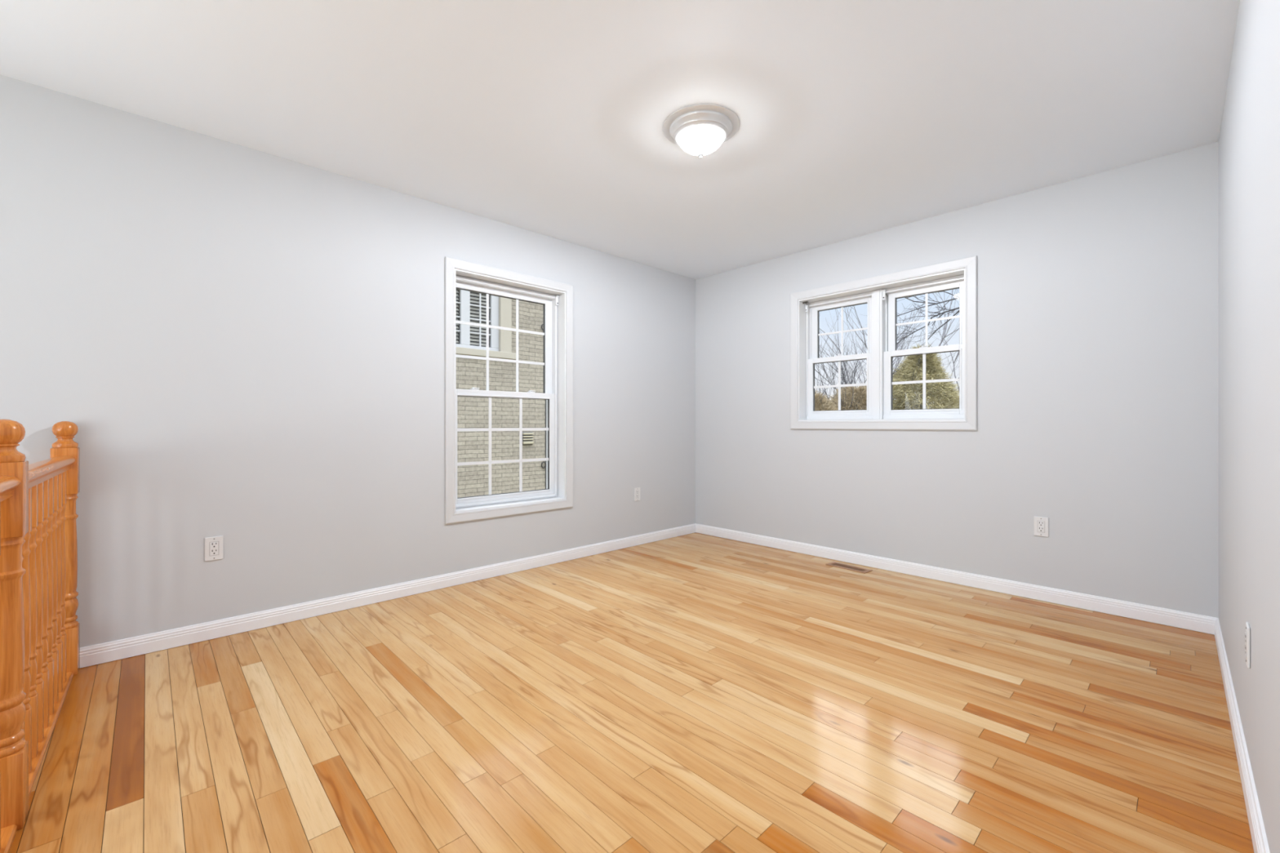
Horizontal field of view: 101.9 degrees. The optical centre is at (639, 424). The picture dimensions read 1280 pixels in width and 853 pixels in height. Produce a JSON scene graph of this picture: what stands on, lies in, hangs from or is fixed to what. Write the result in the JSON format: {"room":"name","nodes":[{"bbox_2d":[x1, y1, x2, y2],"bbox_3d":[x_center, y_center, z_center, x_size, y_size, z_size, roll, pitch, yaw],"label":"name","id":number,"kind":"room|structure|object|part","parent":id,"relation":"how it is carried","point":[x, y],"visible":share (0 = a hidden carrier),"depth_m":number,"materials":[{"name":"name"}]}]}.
{"room":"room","nodes":[
{"label":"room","id":0,"kind":"room"},
{"bbox_2d":[0,74,695,659],"bbox_3d":[-1.780,1.122,2.960,6.620,5.040,0.220,0,0,-44],"label":"wall","id":1,"kind":"structure","parent":0,"point":[244,345],"depth_m":2.66,"materials":[{"name":"paint"}]},
{"bbox_2d":[204,535,223,561],"bbox_3d":[-2.072,0.605,2.525,0.070,0.114,0.008,0,0,-44],"label":"wall outlet","id":2,"kind":"object","parent":1,"relation":"attached to","point":[214,546],"visible":1,"depth_m":2.52,"materials":[{"name":"white plastic"}]},
{"bbox_2d":[209,541,218,555],"bbox_3d":[-2.071,0.605,2.524,0.032,0.065,0.004,0,0,-44],"label":"receptacle","id":3,"kind":"object","parent":2,"relation":"attached to","point":[214,545],"depth_m":2.52,"materials":[{"name":"white plastic"}]},
{"bbox_2d":[80,523,695,668],"bbox_3d":[-0.926,0.999,3.610,4.046,0.083,0.014,0,0,-44],"label":"baseboard","id":4,"kind":"structure","parent":1,"relation":"attached to","point":[101,653],"depth_m":2.86,"materials":[{"name":"paint"}]},
{"bbox_2d":[444,256,573,524],"bbox_3d":[-0.955,-0.217,3.733,0.998,1.706,0.236,0,0,-44],"label":"window","id":5,"kind":"structure","parent":1,"relation":"in","point":[557,320],"depth_m":3.79,"materials":[{"name":"paint"}]},
{"bbox_3d":[-0.995,-0.584,3.771,0.817,0.772,0.034,0,0,-44],"label":"sash","id":6,"kind":"part","parent":5,"relation":"part of","materials":[{"name":"white plastic"}]},
{"bbox_3d":[-0.966,0.150,3.746,0.835,0.773,0.034,0,0,-44],"label":"sash","id":7,"kind":"part","parent":5,"relation":"part of","materials":[{"name":"white plastic"}]},
{"bbox_3d":[-0.984,-0.217,3.764,0.854,1.562,0.112,0,0,-44],"label":"frame","id":8,"kind":"part","parent":5,"relation":"part of","materials":[{"name":"white plastic"}]},
{"bbox_2d":[555,295,559,305],"bbox_3d":[-0.638,-0.954,3.999,0.024,0.075,0.022,0,0,-44],"label":"bracket","id":9,"kind":"object","parent":5,"relation":"attached to","point":[556,296],"visible":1,"depth_m":4.00,"materials":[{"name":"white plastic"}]},
{"bbox_2d":[634,487,639,501],"bbox_3d":[-0.024,0.604,4.472,0.070,0.114,0.008,0,0,-44],"label":"wall outlet","id":10,"kind":"object","parent":1,"relation":"attached to","point":[637,491],"visible":1,"depth_m":4.47,"materials":[{"name":"white plastic"}]},
{"bbox_2d":[635,490,639,498],"bbox_3d":[-0.022,0.604,4.470,0.032,0.065,0.004,0,0,-44],"label":"receptacle","id":11,"kind":"object","parent":10,"relation":"attached to","point":[637,491],"depth_m":4.47,"materials":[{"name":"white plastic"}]},
{"bbox_2d":[0,0,1239,279],"bbox_3d":[0.010,-1.498,1.075,6.620,0.200,5.420,0,0,-44],"label":"ceiling","id":12,"kind":"structure","parent":0,"point":[856,117],"depth_m":2.17,"materials":[{"name":"paint"}]},
{"bbox_2d":[662,103,739,158],"bbox_3d":[0.286,-1.324,2.440,0.356,0.148,0.356,0,0,-44],"label":"ceiling light","id":13,"kind":"object","parent":12,"relation":"attached to","point":[700,130],"visible":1,"depth_m":2.39,"materials":[{"name":"white glass"}]},
{"bbox_3d":[0.286,-1.347,2.440,0.050,0.042,0.050,0,0,-44],"label":"bulb","id":14,"kind":"part","parent":13,"relation":"part of","materials":[{"name":"white glass"}]},
{"bbox_3d":[0.286,-1.316,2.440,0.218,0.095,0.218,0,0,-44],"label":"lamp shade","id":15,"kind":"part","parent":13,"relation":"part of","materials":[{"name":"white glass"}]},
{"bbox_2d":[8,532,1253,852],"bbox_3d":[0.010,1.192,1.075,6.620,0.300,5.420,0,0,-44],"label":"floor","id":16,"kind":"structure","parent":0,"point":[695,692],"depth_m":1.77,"materials":[{"name":"brown wood"}]},
{"bbox_2d":[0,418,79,852],"bbox_3d":[-1.704,0.514,1.406,0.077,1.056,2.126,0,0,-42],"label":"stair railing","id":17,"kind":"object","parent":16,"relation":"on","point":[40,629],"visible":1,"depth_m":1.59,"materials":[{"name":"brown wood"}]},
{"bbox_3d":[-1.327,1.033,0.994,0.056,0.019,0.861,0,0,-42],"label":"shoe rail","id":18,"kind":"part","parent":17,"relation":"part of","materials":[{"name":"brown wood"}]},
{"bbox_3d":[-1.327,0.157,0.994,0.067,0.054,0.861,0,0,-42],"label":"handrail","id":19,"kind":"part","parent":17,"relation":"part of","materials":[{"name":"brown wood"}]},
{"bbox_3d":[-1.643,0.570,1.339,0.076,0.945,0.076,0,0,-42],"label":"newel post","id":20,"kind":"part","parent":17,"relation":"part of","materials":[{"name":"brown wood"}]},
{"bbox_3d":[-2.019,1.033,1.751,0.056,0.019,1.041,0,0,-42],"label":"shoe rail","id":21,"kind":"part","parent":17,"relation":"part of","materials":[{"name":"brown wood"}]},
{"bbox_3d":[-2.019,0.157,1.751,0.067,0.054,1.041,0,0,-42],"label":"handrail","id":22,"kind":"part","parent":17,"relation":"part of","materials":[{"name":"brown wood"}]},
{"bbox_3d":[-2.395,0.570,2.162,0.076,0.945,0.076,0,0,-42],"label":"newel post","id":23,"kind":"part","parent":17,"relation":"part of","materials":[{"name":"brown wood"}]},
{"bbox_2d":[825,561,872,573],"bbox_3d":[1.515,1.040,3.771,0.112,0.005,0.300,0,0,-40],"label":"floor vent","id":24,"kind":"object","parent":16,"relation":"in","point":[835,564],"visible":1,"depth_m":3.76,"materials":[{"name":"brown wood"}]},
{"bbox_2d":[695,141,1218,617],"bbox_3d":[1.855,-0.028,3.779,0.220,2.740,3.600,0,0,-44],"label":"wall","id":25,"kind":"structure","parent":0,"point":[1098,294],"depth_m":3.09,"materials":[{"name":"paint"}]},
{"bbox_2d":[790,255,977,430],"bbox_3d":[1.770,-0.518,3.857,0.236,1.112,1.316,0,0,-44],"label":"window","id":26,"kind":"structure","parent":25,"relation":"in","point":[961,273],"depth_m":3.83,"materials":[{"name":"paint"}]},
{"bbox_2d":[802,302,808,311],"bbox_3d":[1.361,-0.960,4.249,0.042,0.075,0.046,0,0,-44],"label":"bracket","id":27,"kind":"object","parent":26,"relation":"attached to","point":[805,303],"visible":1,"depth_m":4.25,"materials":[{"name":"white plastic"}]},
{"bbox_3d":[1.578,-0.298,4.104,0.034,0.481,0.535,0,0,-44],"label":"sash","id":28,"kind":"part","parent":26,"relation":"part of","materials":[{"name":"white plastic"}]},
{"bbox_3d":[1.607,-0.736,4.126,0.034,0.467,0.510,0,0,-44],"label":"sash","id":29,"kind":"part","parent":26,"relation":"part of","materials":[{"name":"white plastic"}]},
{"bbox_2d":[881,288,885,300],"bbox_3d":[1.795,-0.954,3.820,0.022,0.075,0.024,0,0,-44],"label":"bracket","id":30,"kind":"object","parent":26,"relation":"attached to","point":[883,291],"visible":1,"depth_m":3.81,"materials":[{"name":"white plastic"}]},
{"bbox_3d":[2.001,-0.298,3.659,0.034,0.481,0.541,0,0,-44],"label":"sash","id":31,"kind":"part","parent":26,"relation":"part of","materials":[{"name":"white plastic"}]},
{"bbox_3d":[2.031,-0.736,3.679,0.034,0.467,0.517,0,0,-44],"label":"sash","id":32,"kind":"part","parent":26,"relation":"part of","materials":[{"name":"white plastic"}]},
{"bbox_2d":[695,523,1217,635],"bbox_3d":[1.692,0.999,3.781,0.014,0.083,3.372,0,0,-44],"label":"baseboard","id":33,"kind":"structure","parent":25,"relation":"attached to","point":[1182,620],"depth_m":3.22,"materials":[{"name":"paint"}]},
{"bbox_2d":[1033,516,1048,537],"bbox_3d":[2.372,0.606,3.069,0.008,0.114,0.070,0,0,-44],"label":"wall outlet","id":34,"kind":"object","parent":25,"relation":"attached to","point":[1041,525],"visible":1,"depth_m":3.07,"materials":[{"name":"white plastic"}]},
{"bbox_2d":[1037,520,1044,532],"bbox_3d":[2.371,0.606,3.068,0.004,0.065,0.032,0,0,-44],"label":"receptacle","id":35,"kind":"object","parent":34,"relation":"attached to","point":[1041,524],"depth_m":3.07,"materials":[{"name":"white plastic"}]},
{"bbox_2d":[1218,0,1279,852],"bbox_3d":[1.986,-0.028,0.613,3.950,2.740,1.628,0,0,-44],"label":"wall","id":36,"kind":"structure","parent":0,"point":[1249,138],"depth_m":1.44,"materials":[{"name":"paint"}]},
{"bbox_2d":[1214,617,1270,852],"bbox_3d":[1.434,0.999,1.195,3.950,0.083,0.014,0,0,-44],"label":"baseboard","id":37,"kind":"structure","parent":36,"relation":"attached to","point":[1259,837],"depth_m":1.52,"materials":[{"name":"paint"}]},
{"bbox_2d":[1244,622,1250,668],"bbox_3d":[1.734,0.629,1.481,0.070,0.114,0.008,0,0,-43],"label":"wall outlet","id":38,"kind":"object","parent":36,"relation":"attached to","point":[1247,633],"visible":1,"depth_m":1.46,"materials":[{"name":"white plastic"}]},
{"bbox_2d":[1244,631,1246,657],"bbox_3d":[1.733,0.629,1.483,0.032,0.065,0.004,0,0,-43],"label":"receptacle","id":39,"kind":"object","parent":38,"relation":"attached to","point":[1245,632],"depth_m":1.48,"materials":[{"name":"white plastic"}]},
{"label":"outside","id":40,"kind":"structure","parent":0,"visible":0},
{"bbox_3d":[18.661,4.142,22.226,130.000,0.200,120.000,0,0,-44],"label":"ground","id":41,"kind":"structure","parent":40,"visible":0},
{"bbox_2d":[456,288,545,497],"bbox_3d":[-4.639,0.142,10.093,9.900,7.800,3.900,0,0,-44],"label":"neighbor house","id":42,"kind":"structure","parent":41,"relation":"on","point":[471,307],"depth_m":9.74,"materials":[{"name":"beige brick"}]},
{"bbox_3d":[-3.446,-1.298,9.012,2.840,0.120,0.210,0,0,-44],"label":"stone sill","id":43,"kind":"part","parent":42,"relation":"part of","materials":[{"name":"beige stone"}]},
{"bbox_2d":[522,431,533,444],"bbox_3d":[-2.184,0.277,10.100,0.250,0.250,0.070,0,0,-44],"label":"vent hood","id":44,"kind":"object","parent":42,"relation":"attached to","point":[527,437],"visible":0.9,"depth_m":10.08,"materials":[{"name":"beige plastic"}]},
{"bbox_2d":[545,399,546,488],"bbox_3d":[-1.890,0.042,10.415,0.016,8.000,0.020,0,0,-44],"label":"cable","id":45,"kind":"object","parent":42,"relation":"attached to","point":[545,399],"visible":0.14,"depth_m":10.40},
{"bbox_2d":[814,391,838,410],"bbox_3d":[5.447,1.451,16.709,3.233,5.183,3.219,0,0,-44],"label":"evergreen tree","id":46,"kind":"object","parent":41,"relation":"on","point":[829,406],"visible":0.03,"depth_m":16.21,"materials":[{"name":"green plant"}]},
{"bbox_2d":[814,334,897,409],"bbox_3d":[6.322,0.240,19.155,5.698,7.624,6.866,0,0,19],"label":"bare tree","id":47,"kind":"object","parent":41,"relation":"on","point":[855,366],"visible":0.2,"depth_m":18.56,"materials":[{"name":"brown plant"}]},
{"bbox_2d":[829,382,895,410],"bbox_3d":[7.268,1.321,17.384,3.480,5.443,3.397,0,0,31],"label":"evergreen tree","id":48,"kind":"object","parent":41,"relation":"on","point":[863,402],"visible":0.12,"depth_m":16.93,"materials":[{"name":"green plant"}]},
{"bbox_2d":[814,302,957,409],"bbox_3d":[7.316,-0.054,18.407,5.682,8.211,5.626,0,0,-21],"label":"bare tree","id":49,"kind":"object","parent":41,"relation":"on","point":[912,302],"visible":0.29,"depth_m":17.30,"materials":[{"name":"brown plant"}]},
{"bbox_2d":[814,289,959,399],"bbox_3d":[12.762,-2.482,26.939,13.552,13.082,6.869,0,0,36],"label":"bare tree","id":50,"kind":"object","parent":41,"relation":"on","point":[944,327],"visible":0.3,"depth_m":27.65,"materials":[{"name":"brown plant"}]},
{"bbox_2d":[848,316,954,409],"bbox_3d":[14.479,-1.362,30.937,6.197,10.841,6.258,0,0,-24],"label":"bare tree","id":51,"kind":"object","parent":41,"relation":"on","point":[904,317],"visible":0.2,"depth_m":30.35,"materials":[{"name":"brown plant"}]},
{"bbox_2d":[865,290,959,344],"bbox_3d":[5.783,-0.259,8.955,3.741,8.604,0.941,0,0,30],"label":"bare tree","id":52,"kind":"object","parent":41,"relation":"on","point":[957,297],"visible":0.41,"depth_m":9.27,"materials":[{"name":"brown plant"}]},
{"bbox_2d":[893,342,959,409],"bbox_3d":[9.083,0.670,17.189,6.700,6.744,6.802,0,0,-10],"label":"evergreen tree","id":53,"kind":"object","parent":41,"relation":"on","point":[946,397],"visible":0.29,"depth_m":16.64,"materials":[{"name":"green plant"}]},
{"bbox_2d":[923,301,959,390],"bbox_3d":[17.886,-2.623,25.234,7.993,13.372,6.768,0,0,-30],"label":"bare tree","id":54,"kind":"object","parent":41,"relation":"on","point":[954,369],"visible":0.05,"depth_m":25.12,"materials":[{"name":"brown plant"}]}
]}

